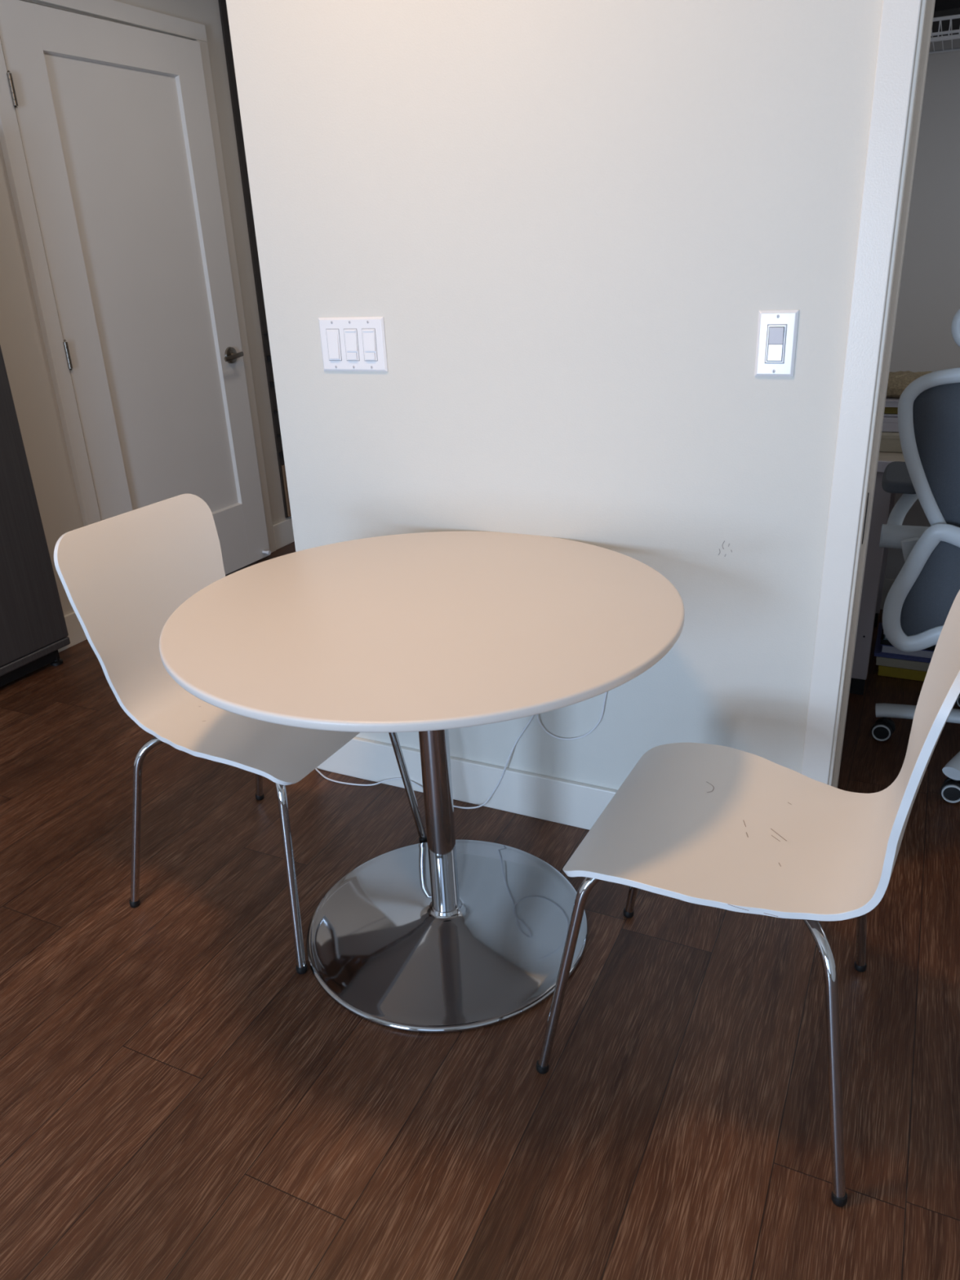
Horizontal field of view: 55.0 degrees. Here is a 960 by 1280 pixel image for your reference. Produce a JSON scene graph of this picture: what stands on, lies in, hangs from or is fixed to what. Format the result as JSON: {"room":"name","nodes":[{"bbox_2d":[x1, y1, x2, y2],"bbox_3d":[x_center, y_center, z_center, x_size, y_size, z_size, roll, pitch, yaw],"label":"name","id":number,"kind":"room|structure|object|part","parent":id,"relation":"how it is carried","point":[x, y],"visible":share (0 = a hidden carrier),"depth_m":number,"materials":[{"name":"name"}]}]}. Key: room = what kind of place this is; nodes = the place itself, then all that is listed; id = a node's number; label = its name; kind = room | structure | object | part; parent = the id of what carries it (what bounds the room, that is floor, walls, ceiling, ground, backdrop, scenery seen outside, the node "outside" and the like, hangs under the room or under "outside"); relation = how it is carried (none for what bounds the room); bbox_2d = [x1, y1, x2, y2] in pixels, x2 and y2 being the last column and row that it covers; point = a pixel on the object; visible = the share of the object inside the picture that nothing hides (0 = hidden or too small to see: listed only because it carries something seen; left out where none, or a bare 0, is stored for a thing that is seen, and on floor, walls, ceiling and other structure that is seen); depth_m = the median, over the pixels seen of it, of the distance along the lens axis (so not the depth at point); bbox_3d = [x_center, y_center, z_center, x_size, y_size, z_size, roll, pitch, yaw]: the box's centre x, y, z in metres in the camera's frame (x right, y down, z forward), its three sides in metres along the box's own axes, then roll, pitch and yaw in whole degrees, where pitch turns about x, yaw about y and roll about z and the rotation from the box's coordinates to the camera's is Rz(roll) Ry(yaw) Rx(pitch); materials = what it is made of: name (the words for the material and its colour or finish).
{"room":"dining room","nodes":[
{"label":"dining room","id":0,"kind":"room"},
{"bbox_2d":[0,0,291,615],"bbox_3d":[-2.223,-0.731,2.083,0.120,2.600,7.620,8,25,24],"label":"wall","id":1,"kind":"structure","parent":0,"point":[22,344],"depth_m":3.43,"materials":[{"name":"paint"}]},
{"bbox_2d":[0,0,271,574],"bbox_3d":[-1.290,-1.236,3.727,0.100,2.152,0.951,9,26,26],"label":"door","id":2,"kind":"structure","parent":1,"relation":"in","point":[113,120],"depth_m":3.61,"materials":[{"name":"paint"}]},
{"bbox_3d":[-1.104,-1.266,4.096,0.014,0.072,0.072,9,26,26],"label":"handle","id":3,"kind":"part","parent":2,"relation":"part of","materials":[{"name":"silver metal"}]},
{"bbox_3d":[-1.093,-1.248,4.060,0.046,0.032,0.110,9,26,26],"label":"lever","id":4,"kind":"part","parent":2,"relation":"part of","materials":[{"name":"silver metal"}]},
{"bbox_2d":[0,0,275,552],"bbox_3d":[-1.367,-1.284,3.765,0.146,2.238,1.104,8,25,24],"label":"door frame","id":5,"kind":"structure","parent":1,"relation":"attached to","point":[11,140],"depth_m":3.39,"materials":[{"name":"paint"}]},
{"bbox_2d":[57,517,294,652],"bbox_3d":[-2.151,0.454,2.454,0.014,0.124,7.420,8,25,24],"label":"baseboard","id":6,"kind":"structure","parent":1,"relation":"attached to","point":[283,533],"depth_m":3.62,"materials":[{"name":"paint"}]},
{"bbox_2d":[0,541,959,1279],"bbox_3d":[-0.032,0.815,1.519,4.750,0.001,7.820,8,25,24],"label":"floor","id":7,"kind":"structure","parent":0,"point":[179,1100],"depth_m":1.65,"materials":[{"name":"brown wood"}]},
{"bbox_2d":[0,345,70,687],"bbox_3d":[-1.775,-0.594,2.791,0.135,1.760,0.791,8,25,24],"label":"refrigerator","id":8,"kind":"object","parent":7,"relation":"on","point":[33,628],"visible":1,"depth_m":3.17,"materials":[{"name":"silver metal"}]},
{"bbox_2d":[53,493,426,974],"bbox_3d":[-0.505,0.155,2.032,0.556,0.856,0.517,9,25,26],"label":"dining chair","id":9,"kind":"object","parent":7,"relation":"on","point":[122,576],"visible":0.68,"depth_m":1.96,"materials":[{"name":"white paint"}]},
{"bbox_3d":[-0.671,0.384,2.044,0.276,0.429,0.033,-9,24,-15],"label":"leg","id":10,"kind":"part","parent":9,"relation":"part of","materials":[{"name":"silver metal"}]},
{"bbox_3d":[-0.541,0.271,2.297,0.044,0.430,0.294,-11,24,-20],"label":"leg","id":11,"kind":"part","parent":9,"relation":"part of","materials":[{"name":"silver metal"}]},
{"bbox_3d":[-0.406,0.424,1.918,0.032,0.430,0.287,-9,24,-15],"label":"leg","id":12,"kind":"part","parent":9,"relation":"part of","materials":[{"name":"silver metal"}]},
{"bbox_3d":[-0.274,0.316,2.158,0.282,0.430,0.025,-9,24,-15],"label":"leg","id":13,"kind":"part","parent":9,"relation":"part of","materials":[{"name":"silver metal"}]},
{"bbox_2d":[159,531,684,1033],"bbox_3d":[-0.087,0.273,1.847,0.940,0.745,0.940,8,25,24],"label":"round table","id":14,"kind":"object","parent":7,"relation":"on","point":[430,634],"visible":0.97,"depth_m":1.75,"materials":[{"name":"white paint"}]},
{"bbox_2d":[536,590,959,1206],"bbox_3d":[0.444,0.322,1.530,0.575,0.856,0.544,9,26,27],"label":"dining chair","id":15,"kind":"object","parent":7,"relation":"on","point":[713,825],"visible":1,"depth_m":1.47,"materials":[{"name":"white paint"}]},
{"bbox_3d":[0.235,0.541,1.567,0.291,0.430,0.025,-7,23,-10],"label":"leg","id":16,"kind":"part","parent":15,"relation":"part of","materials":[{"name":"silver metal"}]},
{"bbox_3d":[0.371,0.437,1.799,0.030,0.430,0.286,-12,24,-21],"label":"leg","id":17,"kind":"part","parent":15,"relation":"part of","materials":[{"name":"silver metal"}]},
{"bbox_3d":[0.496,0.591,1.422,0.021,0.430,0.288,-8,23,-12],"label":"leg","id":18,"kind":"part","parent":15,"relation":"part of","materials":[{"name":"silver metal"}]},
{"bbox_3d":[0.633,0.476,1.679,0.269,0.429,0.035,-13,25,-24],"label":"leg","id":19,"kind":"part","parent":15,"relation":"part of","materials":[{"name":"silver metal"}]},
{"bbox_2d":[848,451,905,694],"bbox_3d":[1.845,-0.215,2.793,1.300,0.742,0.712,8,25,24],"label":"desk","id":20,"kind":"object","parent":7,"relation":"on","point":[883,503],"visible":0.54,"depth_m":2.77,"materials":[{"name":"laminate"}]},
{"bbox_3d":[1.176,-0.197,2.774,0.052,0.673,0.052,8,25,24],"label":"leg","id":21,"kind":"part","parent":20,"relation":"part of","materials":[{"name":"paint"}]},
{"bbox_3d":[1.680,-0.414,2.366,1.300,0.030,0.012,8,25,24],"label":"rail","id":22,"kind":"part","parent":20,"relation":"part of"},
{"bbox_3d":[1.433,-0.418,3.270,0.052,0.673,0.052,8,25,24],"label":"leg","id":23,"kind":"part","parent":20,"relation":"part of","materials":[{"name":"paint"}]},
{"bbox_2d":[879,431,902,453],"bbox_3d":[1.335,-0.641,2.838,0.272,0.050,0.402,8,25,24],"label":"storage box","id":24,"kind":"object","parent":20,"relation":"on","point":[890,441],"visible":0.02,"depth_m":2.70,"materials":[{"name":"beige paper"}]},
{"bbox_2d":[881,416,898,432],"bbox_3d":[1.341,-0.690,2.837,0.272,0.040,0.362,8,25,24],"label":"storage box","id":25,"kind":"object","parent":24,"relation":"on","point":[890,424],"visible":0.02,"depth_m":2.71,"materials":[{"name":"white plastic"}]},
{"bbox_3d":[1.340,-0.703,2.832,0.272,0.012,0.362,8,25,24],"label":"lid","id":26,"kind":"part","parent":25,"relation":"part of","materials":[{"name":"white plastic"}]},
{"bbox_2d":[884,413,897,417],"bbox_3d":[1.336,-0.709,2.820,0.252,0.006,0.302,8,25,24],"label":"magazine","id":27,"kind":"object","parent":25,"relation":"on","point":[885,415],"visible":0.02,"depth_m":2.72,"materials":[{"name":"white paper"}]},
{"bbox_2d":[884,407,897,413],"bbox_3d":[1.333,-0.724,2.820,0.242,0.020,0.292,8,25,24],"label":"book","id":28,"kind":"object","parent":27,"relation":"on","point":[887,410],"visible":0.02,"depth_m":2.73,"materials":[{"name":"paper"}]},
{"bbox_3d":[1.333,-0.728,2.819,0.242,0.012,0.292,8,25,24],"label":"lid","id":29,"kind":"part","parent":28,"relation":"part of","materials":[{"name":"yellow paper"}]},
{"bbox_2d":[884,397,899,407],"bbox_3d":[1.328,-0.739,2.804,0.240,0.019,0.290,8,25,24],"label":"book","id":30,"kind":"object","parent":28,"relation":"on","point":[890,402],"visible":0.02,"depth_m":2.71,"materials":[{"name":"white paper"}]},
{"bbox_2d":[885,370,933,398],"bbox_3d":[1.301,-0.779,2.794,0.251,0.062,0.244,8,25,24],"label":"bag","id":31,"kind":"object","parent":30,"relation":"on","point":[898,381],"visible":0.35,"depth_m":2.73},
{"bbox_3d":[1.334,-0.658,2.831,0.272,0.012,0.402,8,25,24],"label":"lid","id":32,"kind":"part","parent":24,"relation":"part of","materials":[{"name":"beige paper"}]},
{"bbox_2d":[877,665,927,681],"bbox_3d":[1.485,0.066,3.076,0.272,0.035,0.282,8,25,24],"label":"book","id":33,"kind":"object","parent":7,"relation":"on","point":[917,675],"visible":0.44,"depth_m":2.99,"materials":[{"name":"yellow paper"}]},
{"bbox_2d":[875,656,929,671],"bbox_3d":[1.479,0.035,3.065,0.282,0.030,0.282,8,25,24],"label":"paper stack","id":34,"kind":"object","parent":33,"relation":"on","point":[890,662],"visible":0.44,"depth_m":2.97,"materials":[{"name":"grey paper"}]},
{"bbox_2d":[874,622,931,662],"bbox_3d":[1.482,0.015,3.055,0.312,0.012,0.282,8,25,24],"label":"folder","id":35,"kind":"object","parent":34,"relation":"on","point":[877,646],"visible":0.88,"depth_m":2.99,"materials":[{"name":"plastic"}]},
{"bbox_2d":[880,644,933,659],"bbox_3d":[1.481,-0.005,3.046,0.270,0.030,0.280,8,25,25],"label":"paper stack","id":36,"kind":"object","parent":35,"relation":"on","point":[886,649],"visible":0.25,"depth_m":2.96,"materials":[{"name":"paper"}]},
{"bbox_2d":[880,627,935,650],"bbox_3d":[1.487,-0.027,3.034,0.297,0.018,0.282,8,25,24],"label":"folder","id":37,"kind":"object","parent":36,"relation":"on","point":[882,642],"visible":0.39,"depth_m":2.97,"materials":[{"name":"black plastic"}]},
{"bbox_3d":[1.478,0.026,3.062,0.282,0.012,0.282,8,25,24],"label":"lid","id":38,"kind":"part","parent":34,"relation":"part of","materials":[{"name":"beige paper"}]},
{"bbox_3d":[1.484,0.056,3.072,0.272,0.012,0.282,8,25,24],"label":"lid","id":39,"kind":"part","parent":33,"relation":"part of","materials":[{"name":"yellow paper"}]},
{"bbox_2d":[871,308,959,803],"bbox_3d":[1.401,-0.241,2.294,0.771,1.214,0.647,8,25,24],"label":"office chair","id":40,"kind":"object","parent":7,"relation":"on","point":[917,605],"visible":0.98,"depth_m":2.18,"materials":[{"name":"plastic"}]},
{"bbox_3d":[1.100,-0.233,2.370,0.144,0.310,0.160,-16,26,-29],"label":"armrest","id":41,"kind":"part","parent":40,"relation":"part of","materials":[{"name":"plastic"}]},
{"bbox_3d":[1.301,-0.088,2.122,0.676,0.344,0.064,8,25,24],"label":"lumbar frame","id":42,"kind":"part","parent":40,"relation":"part of","materials":[{"name":"plastic"}]},
{"bbox_3d":[1.288,-0.337,2.015,0.727,0.523,0.081,8,25,24],"label":"frame","id":43,"kind":"part","parent":40,"relation":"part of","materials":[{"name":"plastic"}]},
{"bbox_3d":[1.305,-0.091,2.129,0.635,0.304,0.040,8,25,24],"label":"lumbar panel","id":44,"kind":"part","parent":40,"relation":"part of","materials":[{"name":"grey fabric"}]},
{"bbox_3d":[1.291,-0.339,2.020,0.696,0.492,0.063,8,25,24],"label":"panel","id":45,"kind":"part","parent":40,"relation":"part of","materials":[{"name":"black fabric"}]},
{"bbox_2d":[226,0,882,790],"bbox_3d":[0.103,-0.771,1.915,1.292,2.600,0.120,8,25,24],"label":"wall","id":46,"kind":"structure","parent":0,"point":[570,225],"depth_m":1.86,"materials":[{"name":"paint"}]},
{"bbox_2d":[318,316,387,372],"bbox_3d":[-0.290,-0.668,2.085,0.173,0.118,0.012,8,25,24],"label":"wall switch","id":47,"kind":"object","parent":46,"relation":"attached to","point":[350,344],"visible":1,"depth_m":2.08,"materials":[{"name":"white plastic"}]},
{"bbox_2d":[315,691,607,808],"bbox_3d":[-0.125,0.144,2.346,0.915,0.601,0.159,12,27,31],"label":"power cord","id":48,"kind":"object","parent":46,"relation":"attached to","point":[606,693],"visible":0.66,"depth_m":2.32,"materials":[{"name":"white plastic"}]},
{"bbox_2d":[316,737,617,830],"bbox_3d":[0.120,0.392,2.345,1.300,0.124,0.014,8,25,24],"label":"baseboard","id":49,"kind":"structure","parent":46,"relation":"attached to","point":[565,802],"depth_m":2.38,"materials":[{"name":"paint"}]},
{"bbox_2d":[754,309,799,377],"bbox_3d":[0.547,-0.548,1.706,0.071,0.118,0.012,8,25,24],"label":"wall switch","id":50,"kind":"object","parent":46,"relation":"attached to","point":[777,330],"visible":1,"depth_m":1.70,"materials":[{"name":"white plastic"}]},
{"bbox_2d":[800,0,935,787],"bbox_3d":[1.141,-0.439,1.525,1.002,2.200,0.153,8,25,24],"label":"door frame","id":51,"kind":"structure","parent":46,"relation":"attached to","point":[900,19],"depth_m":1.65,"materials":[{"name":"paint"}]},
{"bbox_2d":[862,493,868,544],"bbox_3d":[0.719,-0.498,1.712,0.056,2.178,0.030,8,25,24],"label":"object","id":52,"kind":"structure","parent":51,"relation":"attached to","point":[868,493],"depth_m":1.80,"materials":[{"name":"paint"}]},
{"bbox_2d":[884,38,959,578],"bbox_3d":[2.232,-1.235,2.775,1.850,2.600,0.100,8,25,24],"label":"wall","id":53,"kind":"structure","parent":0,"point":[929,299],"depth_m":3.06,"materials":[{"name":"paint"}]},
{"bbox_2d":[880,577,895,609],"bbox_3d":[2.262,-0.074,3.208,1.850,0.124,0.014,8,25,24],"label":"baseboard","id":54,"kind":"structure","parent":53,"relation":"attached to","point":[888,583],"depth_m":3.51,"materials":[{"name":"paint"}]},
{"bbox_2d":[928,13,959,53],"bbox_3d":[2.007,-1.600,2.322,1.700,0.055,0.539,8,25,24],"label":"wire shelf","id":55,"kind":"object","parent":53,"relation":"attached to","point":[948,37],"visible":0.41,"depth_m":2.42,"materials":[{"name":"white metal"}]},
{"bbox_2d":[930,0,959,37],"bbox_3d":[1.654,-1.817,2.427,0.880,0.278,0.470,8,25,24],"label":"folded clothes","id":56,"kind":"object","parent":55,"relation":"on","point":[942,7],"visible":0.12,"depth_m":2.48,"materials":[{"name":"black fabric"}]}
]}

